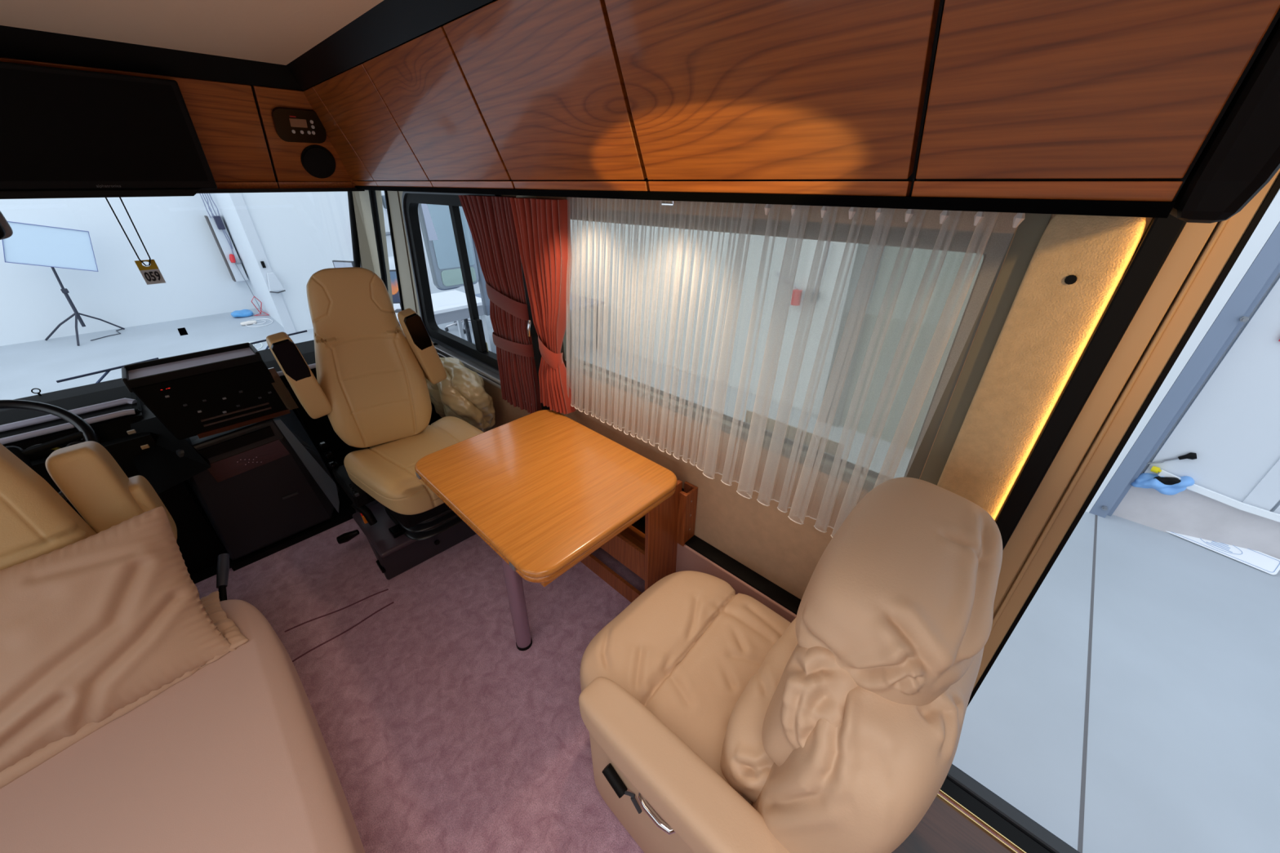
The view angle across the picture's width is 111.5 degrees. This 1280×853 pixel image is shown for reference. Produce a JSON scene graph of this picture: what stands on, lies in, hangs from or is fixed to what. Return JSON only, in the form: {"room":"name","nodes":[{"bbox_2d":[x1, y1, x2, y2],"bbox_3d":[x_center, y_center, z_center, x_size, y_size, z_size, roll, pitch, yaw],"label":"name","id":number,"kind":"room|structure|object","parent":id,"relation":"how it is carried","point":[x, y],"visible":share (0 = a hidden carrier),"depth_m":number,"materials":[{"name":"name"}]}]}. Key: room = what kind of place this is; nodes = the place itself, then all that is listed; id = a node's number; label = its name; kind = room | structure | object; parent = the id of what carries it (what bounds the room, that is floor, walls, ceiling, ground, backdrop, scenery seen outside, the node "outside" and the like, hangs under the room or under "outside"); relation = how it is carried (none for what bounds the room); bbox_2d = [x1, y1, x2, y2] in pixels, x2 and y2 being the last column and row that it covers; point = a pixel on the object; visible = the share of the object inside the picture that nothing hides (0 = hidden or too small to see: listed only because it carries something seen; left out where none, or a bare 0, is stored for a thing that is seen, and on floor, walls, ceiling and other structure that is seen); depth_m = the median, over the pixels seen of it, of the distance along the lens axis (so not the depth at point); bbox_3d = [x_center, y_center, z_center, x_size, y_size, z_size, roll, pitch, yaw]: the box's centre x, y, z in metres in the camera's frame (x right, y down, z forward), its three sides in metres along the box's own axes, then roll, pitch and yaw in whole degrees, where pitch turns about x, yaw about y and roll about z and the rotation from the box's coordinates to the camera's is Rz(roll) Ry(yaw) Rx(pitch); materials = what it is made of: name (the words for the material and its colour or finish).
{"room":"vehicle interior","nodes":[
{"label":"vehicle interior","id":0,"kind":"room"},
{"bbox_2d":[0,193,259,346],"bbox_3d":[-9.424,-3.983,7.116,0.300,4.850,10.900,25,38,37],"label":"wall","id":1,"kind":"structure","parent":0,"point":[175,233],"depth_m":7.73,"materials":[{"name":"white paint"}]},
{"bbox_2d":[200,193,248,281],"bbox_3d":[-8.070,-3.847,8.302,0.336,2.050,0.215,25,38,37],"label":"board","id":2,"kind":"object","parent":1,"relation":"attached to","point":[215,223],"visible":0.83,"depth_m":8.40,"materials":[{"name":"white plastic"}]},
{"bbox_2d":[0,0,383,65],"bbox_3d":[-0.496,-0.316,-0.212,3.880,0.040,1.875,25,38,37],"label":"ceiling","id":3,"kind":"structure","parent":0,"point":[279,32],"depth_m":1.13,"materials":[{"name":"beige fabric"}]},
{"bbox_2d":[212,190,465,331],"bbox_3d":[-5.986,-4.775,8.420,2.600,4.750,3.400,25,38,37],"label":"wall","id":4,"kind":"structure","parent":0,"point":[300,234],"depth_m":7.53,"materials":[{"name":"white paint"}]},
{"bbox_2d":[228,192,296,333],"bbox_3d":[-6.188,-3.727,6.560,0.040,4.750,0.140,25,38,37],"label":"trim","id":5,"kind":"structure","parent":4,"relation":"attached to","point":[237,198],"depth_m":7.05,"materials":[{"name":"white paint"}]},
{"bbox_2d":[266,271,285,293],"bbox_3d":[-6.106,-2.395,7.261,0.120,0.319,0.214,25,38,37],"label":"paper","id":6,"kind":"object","parent":4,"relation":"attached to","point":[274,284],"visible":1,"depth_m":7.24,"materials":[{"name":"white paper"}]},
{"bbox_2d":[182,418,1020,852],"bbox_3d":[-0.819,1.000,1.532,5.550,0.054,2.340,25,38,37],"label":"floor","id":7,"kind":"structure","parent":0,"point":[440,734],"depth_m":1.58,"materials":[{"name":"carpet"}]},
{"bbox_2d":[0,440,177,570],"bbox_3d":[-1.823,0.375,1.264,0.653,1.304,0.658,25,38,37],"label":"seat","id":8,"kind":"object","parent":7,"relation":"on","point":[36,521],"visible":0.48,"depth_m":1.16,"materials":[{"name":"brown leather"}]},
{"bbox_2d":[0,339,339,560],"bbox_3d":[-2.341,-0.065,2.410,1.670,0.944,2.120,25,38,37],"label":"dashboard","id":9,"kind":"object","parent":7,"relation":"on","point":[223,421],"visible":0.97,"depth_m":1.91,"materials":[{"name":"black plastic"}]},
{"bbox_2d":[0,400,99,501],"bbox_3d":[-2.213,0.136,1.484,0.403,0.347,0.503,25,38,37],"label":"steering wheel","id":10,"kind":"object","parent":9,"relation":"attached to","point":[86,432],"visible":0.43,"depth_m":1.59,"materials":[{"name":"black plastic"}]},
{"bbox_2d":[26,435,99,461],"bbox_3d":[-2.203,0.106,1.665,0.025,0.120,0.205,22,36,34],"label":"cluster","id":11,"kind":"object","parent":9,"relation":"attached to","point":[45,454],"visible":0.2,"depth_m":1.64,"materials":[{"name":"black plastic"}]},
{"bbox_2d":[121,342,262,392],"bbox_3d":[-1.904,-0.263,1.867,0.180,0.065,0.425,25,38,37],"label":"tray","id":12,"kind":"object","parent":9,"relation":"on","point":[166,374],"depth_m":1.83,"materials":[{"name":"black plastic"}]},
{"bbox_2d":[0,599,365,852],"bbox_3d":[-0.673,1.312,0.484,2.677,0.440,0.966,25,38,37],"label":"sofa","id":13,"kind":"object","parent":7,"relation":"on","point":[233,756],"visible":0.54,"depth_m":0.97,"materials":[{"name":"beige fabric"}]},
{"bbox_2d":[0,506,236,772],"bbox_3d":[-1.475,0.558,1.030,0.323,0.385,0.665,25,38,37],"label":"square pillow","id":14,"kind":"object","parent":13,"relation":"on","point":[91,626],"visible":0.94,"depth_m":1.07,"materials":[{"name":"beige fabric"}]},
{"bbox_2d":[0,591,248,789],"bbox_3d":[-1.431,0.703,1.090,0.254,0.070,0.662,20,35,31],"label":"sofa backrest","id":15,"kind":"object","parent":13,"relation":"on","point":[211,602],"visible":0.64,"depth_m":1.08,"materials":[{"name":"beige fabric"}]},
{"bbox_2d":[216,553,229,601],"bbox_3d":[-1.736,0.694,1.823,0.040,0.221,0.275,-15,33,-24],"label":"lever","id":16,"kind":"object","parent":7,"relation":"on","point":[223,562],"visible":0.71,"depth_m":1.83,"materials":[{"name":"black plastic"}]},
{"bbox_2d":[230,510,353,571],"bbox_3d":[-1.746,0.570,2.216,0.035,0.030,0.520,25,38,37],"label":"baseboard","id":17,"kind":"structure","parent":7,"relation":"on","point":[271,549],"depth_m":2.19,"materials":[{"name":"black plastic"}]},
{"bbox_2d":[266,266,484,579],"bbox_3d":[-1.073,0.015,1.919,0.683,1.289,0.696,25,38,37],"label":"seat","id":18,"kind":"object","parent":7,"relation":"on","point":[371,384],"visible":0.88,"depth_m":1.92,"materials":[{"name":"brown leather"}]},
{"bbox_2d":[388,524,404,538],"bbox_3d":[-1.106,0.475,1.982,0.060,0.025,0.050,25,38,37],"label":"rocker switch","id":19,"kind":"object","parent":18,"relation":"attached to","point":[396,531],"depth_m":1.97,"materials":[{"name":"black plastic"}]},
{"bbox_2d":[343,416,484,515],"bbox_3d":[-0.985,0.151,2.004,0.564,0.145,0.562,25,38,37],"label":"seat cushion","id":20,"kind":"object","parent":18,"relation":"on","point":[385,471],"depth_m":1.90,"materials":[{"name":"brown leather"}]},
{"bbox_2d":[414,409,677,651],"bbox_3d":[-0.355,0.454,1.759,0.820,0.682,0.644,25,38,37],"label":"folding table","id":21,"kind":"object","parent":7,"relation":"on","point":[544,490],"visible":1,"depth_m":1.51,"materials":[{"name":"brown wood"}]},
{"bbox_2d":[580,488,684,603],"bbox_3d":[-0.171,0.396,1.996,0.750,0.550,0.210,25,38,37],"label":"shelf unit","id":22,"kind":"object","parent":7,"relation":"on","point":[628,547],"visible":0.07,"depth_m":1.89,"materials":[{"name":"brown wood"}]},
{"bbox_2d":[644,480,697,591],"bbox_3d":[0.118,0.501,1.729,0.060,0.628,0.243,25,38,37],"label":"panel","id":23,"kind":"object","parent":7,"relation":"on","point":[671,523],"visible":0.8,"depth_m":1.67,"materials":[{"name":"brown wood"}]},
{"bbox_2d":[578,477,1002,852],"bbox_3d":[0.258,0.601,1.067,0.853,1.065,0.687,25,38,37],"label":"recliner armchair","id":24,"kind":"object","parent":7,"relation":"on","point":[716,722],"visible":1,"depth_m":0.74,"materials":[{"name":"beige leather"}]},
{"bbox_2d":[579,570,791,806],"bbox_3d":[0.215,0.741,1.221,0.703,0.234,0.582,25,38,37],"label":"seat cushion","id":25,"kind":"object","parent":24,"relation":"on","point":[687,648],"depth_m":1.21,"materials":[{"name":"beige leather"}]},
{"bbox_2d":[761,643,857,766],"bbox_3d":[0.420,0.435,0.876,0.158,0.343,0.530,25,38,37],"label":"cushion","id":26,"kind":"object","parent":24,"relation":"on","point":[811,709],"depth_m":0.67,"materials":[{"name":"beige leather"}]},
{"bbox_2d":[795,477,1002,706],"bbox_3d":[0.482,0.283,0.808,0.261,0.256,0.481,25,38,37],"label":"headrest cover","id":27,"kind":"object","parent":24,"relation":"on","point":[896,609],"depth_m":0.67,"materials":[{"name":"beige leather"}]},
{"bbox_2d":[0,307,1279,852],"bbox_3d":[-2.770,1.278,2.621,18.300,0.100,10.600,25,38,37],"label":"floor","id":28,"kind":"structure","parent":0,"point":[1183,756],"depth_m":2.38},
{"bbox_2d":[1,221,124,346],"bbox_3d":[-9.422,-2.370,7.102,0.916,1.857,0.996,15,33,24],"label":"lamp","id":29,"kind":"object","parent":28,"relation":"on","point":[30,244],"visible":0.98,"depth_m":6.78,"materials":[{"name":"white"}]},
{"bbox_2d":[3,222,97,271],"bbox_3d":[-9.281,-2.834,6.850,0.400,0.790,0.980,25,38,37],"label":"diffuser","id":30,"kind":"object","parent":29,"relation":"attached to","point":[30,244],"depth_m":6.73,"materials":[{"name":"white fabric"}]},
{"bbox_2d":[393,289,491,351],"bbox_3d":[-2.873,-1.288,6.145,1.000,0.910,1.250,25,38,37],"label":"desk","id":31,"kind":"object","parent":28,"relation":"on","point":[449,306],"visible":0.27,"depth_m":5.91,"materials":[{"name":"white"}]},
{"bbox_2d":[389,269,401,312],"bbox_3d":[-3.013,-1.687,5.416,0.340,0.500,0.140,-4,30,-7],"label":"computer monitor","id":32,"kind":"object","parent":31,"relation":"on","point":[396,299],"visible":0.18,"depth_m":5.38,"materials":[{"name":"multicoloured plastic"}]},
{"bbox_2d":[463,293,604,348],"bbox_3d":[-1.729,-1.634,6.920,1.900,0.750,1.450,25,38,37],"label":"work table","id":33,"kind":"object","parent":28,"relation":"on","point":[601,303],"visible":0.17,"depth_m":6.77,"materials":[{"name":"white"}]},
{"bbox_2d":[817,243,885,426],"bbox_3d":[2.123,-2.118,3.706,0.220,4.750,0.120,25,38,37],"label":"steel column","id":34,"kind":"structure","parent":28,"relation":"on","point":[862,249],"depth_m":4.29,"materials":[{"name":"grey"}]},
{"bbox_2d":[1165,530,1279,574],"bbox_3d":[4.215,0.862,3.161,0.101,0.084,0.534,-18,34,-29],"label":"holder","id":35,"kind":"object","parent":28,"relation":"on","point":[1262,562],"visible":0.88,"depth_m":3.08,"materials":[{"name":"white plastic"}]},
{"bbox_2d":[359,190,1152,599],"bbox_3d":[-0.635,-0.531,2.195,4.090,1.970,0.045,25,38,37],"label":"wall","id":36,"kind":"structure","parent":0,"point":[786,553],"depth_m":1.50,"materials":[{"name":"fabric"}]},
{"bbox_2d":[31,342,441,575],"bbox_3d":[-1.980,0.170,2.245,0.287,0.700,2.277,14,32,23],"label":"trim","id":37,"kind":"structure","parent":36,"relation":"attached to","point":[200,547],"depth_m":1.98,"materials":[{"name":"black plastic"}]},
{"bbox_2d":[302,82,379,186],"bbox_3d":[-1.111,-1.256,1.891,0.276,0.369,0.517,25,38,37],"label":"upper cabinet","id":38,"kind":"object","parent":36,"relation":"attached to","point":[353,165],"visible":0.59,"depth_m":1.76,"materials":[{"name":"brown wood"}]},
{"bbox_2d":[351,191,374,272],"bbox_3d":[-2.017,-1.218,3.280,0.442,1.100,0.120,15,33,25],"label":"trim","id":39,"kind":"structure","parent":36,"relation":"attached to","point":[366,261],"depth_m":3.13,"materials":[{"name":"beige plastic"}]},
{"bbox_2d":[313,57,435,187],"bbox_3d":[-0.820,-1.121,1.652,0.517,0.369,0.517,25,38,37],"label":"upper cabinet","id":40,"kind":"object","parent":36,"relation":"attached to","point":[351,96],"visible":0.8,"depth_m":1.51,"materials":[{"name":"brown wood"}]},
{"bbox_2d":[368,190,404,311],"bbox_3d":[-1.774,-1.108,3.055,0.712,0.996,0.040,25,38,37],"label":"trim","id":41,"kind":"structure","parent":36,"relation":"attached to","point":[372,195],"depth_m":2.90,"materials":[{"name":"black rubber"}]},
{"bbox_2d":[386,191,420,316],"bbox_3d":[-1.528,-1.004,2.892,0.560,1.010,0.050,25,38,37],"label":"trim","id":42,"kind":"structure","parent":36,"relation":"attached to","point":[396,219],"depth_m":2.79,"materials":[{"name":"beige plastic"}]},
{"bbox_2d":[396,191,417,312],"bbox_3d":[-1.477,-0.989,2.803,0.238,0.932,0.007,25,38,37],"label":"trim","id":43,"kind":"structure","parent":36,"relation":"attached to","point":[397,191],"depth_m":2.71,"materials":[{"name":"brown"}]},
{"bbox_2d":[381,195,489,315],"bbox_3d":[-1.463,-1.252,3.260,0.077,0.940,0.650,25,38,37],"label":"window pane","id":44,"kind":"object","parent":36,"relation":"attached to","point":[435,220],"visible":0.47,"depth_m":3.22,"materials":[{"name":"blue glass"}]},
{"bbox_2d":[440,266,475,286],"bbox_3d":[-1.390,-1.154,3.346,0.004,0.115,0.270,25,38,37],"label":"mirror","id":45,"kind":"object","parent":44,"relation":"attached to","point":[450,276],"depth_m":3.31,"materials":[{"name":"clear glass"}]},
{"bbox_2d":[363,18,517,189],"bbox_3d":[-0.446,-0.947,1.343,0.504,0.369,0.517,25,38,37],"label":"upper cabinet","id":46,"kind":"object","parent":36,"relation":"attached to","point":[421,80],"visible":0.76,"depth_m":1.20,"materials":[{"name":"brown wood"}]},
{"bbox_2d":[401,191,502,374],"bbox_3d":[-0.991,-0.796,2.400,1.250,0.900,0.060,25,38,37],"label":"window","id":47,"kind":"structure","parent":36,"relation":"in","point":[478,353],"depth_m":2.50,"materials":[{"name":"black plastic"}]},
{"bbox_2d":[425,356,495,431],"bbox_3d":[-1.070,-0.167,2.527,0.537,0.475,0.330,25,38,37],"label":"plastic bag","id":48,"kind":"object","parent":36,"relation":"attached to","point":[462,395],"visible":0.7,"depth_m":2.36,"materials":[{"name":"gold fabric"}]},
{"bbox_2d":[431,341,525,401],"bbox_3d":[-1.067,-0.383,2.665,1.500,0.050,0.060,25,38,37],"label":"trim","id":49,"kind":"structure","parent":36,"relation":"attached to","point":[487,375],"depth_m":2.57,"materials":[{"name":"silver metal"}]},
{"bbox_2d":[520,262,550,409],"bbox_3d":[-0.464,-0.303,2.014,0.090,0.850,0.008,25,38,37],"label":"belt","id":50,"kind":"object","parent":36,"relation":"attached to","point":[537,354],"visible":0.29,"depth_m":1.97,"materials":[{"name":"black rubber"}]},
{"bbox_2d":[443,0,653,191],"bbox_3d":[-0.078,-0.776,1.040,0.495,0.369,0.517,25,38,37],"label":"upper cabinet","id":51,"kind":"object","parent":36,"relation":"attached to","point":[545,79],"visible":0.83,"depth_m":0.90,"materials":[{"name":"brown wood"}]},
{"bbox_2d":[675,543,796,622],"bbox_3d":[0.477,0.736,1.612,0.860,0.335,0.070,25,38,37],"label":"trim","id":52,"kind":"structure","parent":36,"relation":"attached to","point":[687,559],"depth_m":1.64,"materials":[{"name":"brown fabric"}]},
{"bbox_2d":[684,534,800,614],"bbox_3d":[0.478,0.585,1.528,0.860,0.006,0.062,25,38,37],"label":"grille","id":53,"kind":"object","parent":52,"relation":"on","point":[788,601],"visible":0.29,"depth_m":1.60,"materials":[{"name":"black metal"}]},
{"bbox_2d":[355,186,1175,217],"bbox_3d":[-0.245,-0.723,1.337,2.555,0.015,0.368,25,38,37],"label":"trim","id":54,"kind":"structure","parent":36,"relation":"attached to","point":[1084,207],"depth_m":0.63,"materials":[{"name":"black plastic"}]},
{"bbox_2d":[604,0,945,196],"bbox_3d":[0.282,-0.609,0.743,0.488,0.369,0.517,25,38,37],"label":"upper cabinet","id":55,"kind":"object","parent":36,"relation":"attached to","point":[807,97],"visible":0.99,"depth_m":0.63,"materials":[{"name":"brown wood"}]},
{"bbox_2d":[560,208,1013,491],"bbox_3d":[0.184,-0.330,1.425,1.490,0.685,0.048,25,38,37],"label":"window","id":56,"kind":"structure","parent":36,"relation":"in","point":[997,245],"depth_m":1.09,"materials":[{"name":"grey"}]},
{"bbox_2d":[891,795,1013,852],"bbox_3d":[1.049,1.469,0.669,1.385,0.024,0.840,25,38,37],"label":"floor","id":57,"kind":"structure","parent":36,"relation":"attached to","point":[942,828],"depth_m":1.22,"materials":[{"name":"brown wood"}]},
{"bbox_2d":[937,794,1017,852],"bbox_3d":[1.246,1.266,1.002,1.135,0.010,0.006,25,38,37],"label":"trim","id":58,"kind":"structure","parent":36,"relation":"attached to","point":[963,814],"depth_m":1.24,"materials":[{"name":"gold metal"}]},
{"bbox_2d":[938,789,1026,852],"bbox_3d":[1.257,1.260,1.013,1.135,0.010,0.006,25,38,37],"label":"trim","id":59,"kind":"structure","parent":36,"relation":"attached to","point":[941,792],"depth_m":1.24,"materials":[{"name":"gold metal"}]},
{"bbox_2d":[920,213,1052,485],"bbox_3d":[0.712,0.071,1.034,0.040,1.060,0.004,25,38,37],"label":"trim","id":60,"kind":"structure","parent":36,"relation":"attached to","point":[1029,232],"depth_m":0.89,"materials":[{"name":"grey"}]},
{"bbox_2d":[940,777,1050,852],"bbox_3d":[1.276,1.265,1.038,1.135,0.036,0.045,25,38,37],"label":"trim","id":61,"kind":"structure","parent":36,"relation":"attached to","point":[966,800],"depth_m":1.25,"materials":[{"name":"black rubber"}]},
{"bbox_2d":[937,213,1146,520],"bbox_3d":[0.768,0.078,0.972,0.126,1.000,0.054,25,38,37],"label":"wall panel","id":62,"kind":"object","parent":36,"relation":"attached to","point":[1078,263],"depth_m":0.82,"materials":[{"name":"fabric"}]},
{"bbox_2d":[995,213,1186,551],"bbox_3d":[0.829,0.344,1.060,0.036,1.560,0.065,25,38,37],"label":"trim","id":63,"kind":"structure","parent":36,"relation":"attached to","point":[1161,235],"depth_m":0.77,"materials":[{"name":"black plastic"}]},
{"bbox_2d":[911,0,1279,201],"bbox_3d":[0.554,-0.483,0.520,0.253,0.369,0.517,25,38,37],"label":"upper cabinet","id":64,"kind":"object","parent":36,"relation":"attached to","point":[1057,100],"visible":1,"depth_m":0.45,"materials":[{"name":"brown wood"}]},
{"bbox_2d":[1169,17,1279,223],"bbox_3d":[0.635,-0.421,0.388,0.074,0.428,0.558,25,38,37],"label":"trim","id":65,"kind":"structure","parent":64,"relation":"attached to","point":[1242,155],"depth_m":0.41,"materials":[{"name":"black plastic"}]},
{"bbox_3d":[-0.092,-0.719,1.354,2.080,0.010,0.100,25,38,37],"label":"rail","id":66,"kind":"object","parent":36,"relation":"attached to","visible":0},
{"bbox_2d":[457,195,542,413],"bbox_3d":[-0.652,-0.546,2.084,0.430,0.985,0.073,25,38,37],"label":"curtain","id":67,"kind":"object","parent":66,"relation":"hanging from","point":[490,219],"visible":0.94,"depth_m":1.98,"materials":[{"name":"red fabric"}]},
{"bbox_2d":[509,197,576,413],"bbox_3d":[-0.374,-0.456,1.786,0.320,0.850,0.083,25,38,37],"label":"curtain","id":68,"kind":"object","parent":66,"relation":"hanging from","point":[542,225],"visible":1,"depth_m":1.68,"materials":[{"name":"red fabric"}]},
{"bbox_2d":[566,196,1025,537],"bbox_3d":[0.158,-0.232,1.342,1.360,0.827,0.055,25,38,37],"label":"sheer curtain","id":69,"kind":"object","parent":66,"relation":"hanging from","point":[1019,218],"visible":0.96,"depth_m":1.32,"materials":[{"name":"white fabric"}]},
{"bbox_2d":[473,219,1279,511],"bbox_3d":[0.982,-2.739,4.910,18.300,4.850,0.280,25,38,37],"label":"wall","id":70,"kind":"structure","parent":0,"point":[836,251],"depth_m":5.32,"materials":[{"name":"white paint"}]},
{"bbox_2d":[776,240,831,306],"bbox_3d":[1.639,-1.595,4.510,0.518,0.650,0.100,25,38,37],"label":"wall socket","id":71,"kind":"object","parent":70,"relation":"attached to","point":[797,293],"visible":0.86,"depth_m":4.52,"materials":[{"name":"red"}]},
{"bbox_2d":[791,288,802,306],"bbox_3d":[1.659,-1.369,4.617,0.092,0.150,0.092,-12,32,-21],"label":"socket","id":72,"kind":"object","parent":71,"relation":"attached to","point":[797,293],"depth_m":4.58,"materials":[{"name":"red plastic"}]},
{"bbox_2d":[801,288,819,301],"bbox_3d":[1.771,-1.362,4.514,0.150,0.100,0.080,25,38,37],"label":"socket","id":73,"kind":"object","parent":71,"relation":"attached to","point":[814,295],"depth_m":4.48,"materials":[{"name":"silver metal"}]},
{"bbox_2d":[840,245,983,449],"bbox_3d":[2.943,-1.757,3.067,1.980,4.750,0.060,25,38,37],"label":"door","id":74,"kind":"structure","parent":70,"relation":"in","point":[919,259],"depth_m":4.04,"materials":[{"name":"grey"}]},
{"bbox_2d":[1077,515,1097,852],"bbox_3d":[2.550,1.305,2.470,0.014,0.001,3.300,25,38,37],"label":"trim","id":75,"kind":"structure","parent":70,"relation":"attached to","point":[1090,643],"depth_m":2.21,"materials":[{"name":"grey"}]},
{"bbox_2d":[1084,188,1279,512],"bbox_3d":[3.667,-1.401,2.434,0.070,4.750,0.120,25,38,37],"label":"trim","id":76,"kind":"structure","parent":70,"relation":"attached to","point":[1270,220],"depth_m":2.76,"materials":[{"name":"white"}]},
{"bbox_2d":[1088,221,1279,518],"bbox_3d":[3.740,-1.367,2.373,0.128,4.750,0.120,25,38,37],"label":"trim","id":77,"kind":"structure","parent":70,"relation":"attached to","point":[1264,268],"depth_m":2.90,"materials":[{"name":"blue metal"}]},
{"bbox_2d":[1112,486,1279,570],"bbox_3d":[5.702,1.382,1.936,5.100,0.390,0.100,25,38,37],"label":"trim","id":78,"kind":"structure","parent":70,"relation":"attached to","point":[1186,513],"depth_m":3.19,"materials":[{"name":"plastic"}]},
{"bbox_2d":[1131,472,1194,495],"bbox_3d":[3.874,0.415,3.231,0.265,0.190,0.180,25,38,37],"label":"glove","id":79,"kind":"object","parent":78,"relation":"on","point":[1145,480],"visible":0.94,"depth_m":3.20,"materials":[{"name":"blue rubber"}]},
{"bbox_2d":[1153,476,1181,484],"bbox_3d":[3.861,0.402,3.192,0.130,0.090,0.067,25,38,37],"label":"connector","id":80,"kind":"object","parent":79,"relation":"on","point":[1165,480],"visible":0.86,"depth_m":3.17,"materials":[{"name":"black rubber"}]},
{"bbox_2d":[1142,275,1279,514],"bbox_3d":[5.397,-0.793,0.958,4.320,4.360,0.045,25,38,37],"label":"wall","id":81,"kind":"structure","parent":0,"point":[1232,425],"depth_m":2.91,"materials":[{"name":"white paint"}]},
{"bbox_2d":[1147,452,1196,464],"bbox_3d":[3.863,0.235,3.159,0.197,0.166,0.052,25,38,37],"label":"lead","id":82,"kind":"object","parent":81,"relation":"attached to","point":[1190,455],"visible":1,"depth_m":3.11,"materials":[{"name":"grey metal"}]},
{"bbox_2d":[1157,469,1279,522],"bbox_3d":[4.115,0.511,3.003,0.771,0.130,0.029,26,39,38],"label":"trim strip","id":83,"kind":"object","parent":81,"relation":"attached to","point":[1229,501],"visible":0.94,"depth_m":3.02,"materials":[{"name":"white plastic"}]},
{"bbox_3d":[-0.790,-0.675,0.414,5.300,0.030,2.520,25,38,37],"label":"ceiling","id":84,"kind":"structure","parent":0,"visible":0},
{"bbox_2d":[0,25,302,90],"bbox_3d":[-1.866,-0.994,1.071,0.105,0.080,1.742,25,38,37],"label":"trim","id":85,"kind":"structure","parent":84,"relation":"attached to","point":[15,42],"depth_m":1.34,"materials":[{"name":"black plastic"}]},
{"bbox_2d":[286,0,493,90],"bbox_3d":[-0.307,-0.853,0.821,2.705,0.080,0.077,25,38,37],"label":"trim","id":86,"kind":"structure","parent":84,"relation":"attached to","point":[389,24],"depth_m":1.11,"materials":[{"name":"black plastic"}]},
{"bbox_3d":[-2.412,-1.102,1.981,0.820,0.025,2.220,25,38,37],"label":"ceiling","id":87,"kind":"structure","parent":0,"visible":0},
{"bbox_2d":[105,197,165,284],"bbox_3d":[-2.268,-0.843,1.947,0.009,0.396,0.064,25,38,37],"label":"number tag","id":88,"kind":"object","parent":87,"relation":"hanging from","point":[151,274],"visible":0.98,"depth_m":2.01,"materials":[{"name":"orange"}]},
{"bbox_2d":[196,187,364,193],"bbox_3d":[-2.068,-0.817,1.516,0.430,0.014,1.900,25,38,37],"label":"trim","id":89,"kind":"structure","parent":87,"relation":"attached to","point":[295,189],"depth_m":1.78,"materials":[{"name":"black plastic"}]},
{"bbox_2d":[0,210,13,239],"bbox_3d":[-2.227,-0.648,1.347,0.101,0.158,0.312,25,38,37],"label":"mirror","id":90,"kind":"object","parent":89,"relation":"attached to","point":[6,230],"visible":1,"depth_m":1.46,"materials":[{"name":"black plastic"}]},
{"bbox_2d":[0,57,278,188],"bbox_3d":[-1.911,-1.034,1.505,0.563,0.376,0.917,25,38,37],"label":"upper cabinet","id":91,"kind":"object","parent":89,"relation":"on","point":[224,116],"visible":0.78,"depth_m":1.59,"materials":[{"name":"brown wood"}]},
{"bbox_2d":[0,61,217,199],"bbox_3d":[-2.010,-0.761,1.107,0.131,0.332,1.342,25,38,37],"label":"television","id":92,"kind":"object","parent":91,"relation":"attached to","point":[65,133],"visible":1,"depth_m":1.36,"materials":[{"name":"black plastic"}]},
{"bbox_2d":[250,84,357,188],"bbox_3d":[-1.484,-1.255,1.899,0.563,0.378,0.320,25,38,37],"label":"upper cabinet","id":93,"kind":"object","parent":89,"relation":"on","point":[289,171],"depth_m":1.73,"materials":[{"name":"brown wood"}]},
{"bbox_2d":[300,144,335,177],"bbox_3d":[-1.356,-1.118,1.838,0.066,0.121,0.124,25,38,37],"label":"round speaker","id":94,"kind":"object","parent":93,"relation":"attached to","point":[317,160],"visible":1,"depth_m":1.83},
{"bbox_3d":[1.439,0.432,0.486,1.400,1.970,0.045,25,38,37],"label":"wall","id":95,"kind":"structure","parent":0,"visible":0},
{"bbox_2d":[946,764,1079,852],"bbox_3d":[1.321,1.257,1.067,1.110,0.062,0.050,25,38,37],"label":"trim","id":96,"kind":"structure","parent":95,"relation":"attached to","point":[1031,828],"depth_m":1.26,"materials":[{"name":"black"}]},
{"bbox_2d":[967,173,1279,706],"bbox_3d":[0.923,0.186,0.922,0.050,1.970,0.078,25,38,37],"label":"trim","id":97,"kind":"structure","parent":95,"relation":"attached to","point":[1275,188],"depth_m":0.76,"materials":[{"name":"black rubber"}]},
{"bbox_2d":[972,168,1279,690],"bbox_3d":[0.894,0.179,0.935,0.100,1.970,0.076,25,38,37],"label":"door frame","id":98,"kind":"structure","parent":95,"relation":"in","point":[1201,252],"depth_m":0.79,"materials":[{"name":"brown wood"}]},
{"bbox_3d":[-2.670,-1.401,2.109,0.150,0.370,2.240,25,38,37],"label":"wall","id":99,"kind":"structure","parent":0,"visible":0},
{"bbox_3d":[-2.905,-0.819,2.533,0.326,1.100,2.400,25,38,37],"label":"window","id":100,"kind":"structure","parent":99,"relation":"in","visible":0},
{"bbox_2d":[56,357,159,382],"bbox_3d":[-3.278,-0.290,2.732,0.044,0.191,0.441,25,38,37],"label":"windscreen wiper","id":101,"kind":"object","parent":100,"relation":"attached to","point":[108,370],"visible":0.65,"depth_m":2.67,"materials":[{"name":"black"}]},
{"bbox_2d":[347,191,360,267],"bbox_3d":[-2.097,-1.231,3.232,0.370,1.082,0.049,12,31,20],"label":"trim","id":102,"kind":"structure","parent":100,"relation":"attached to","point":[355,245],"depth_m":3.10,"materials":[{"name":"black rubber"}]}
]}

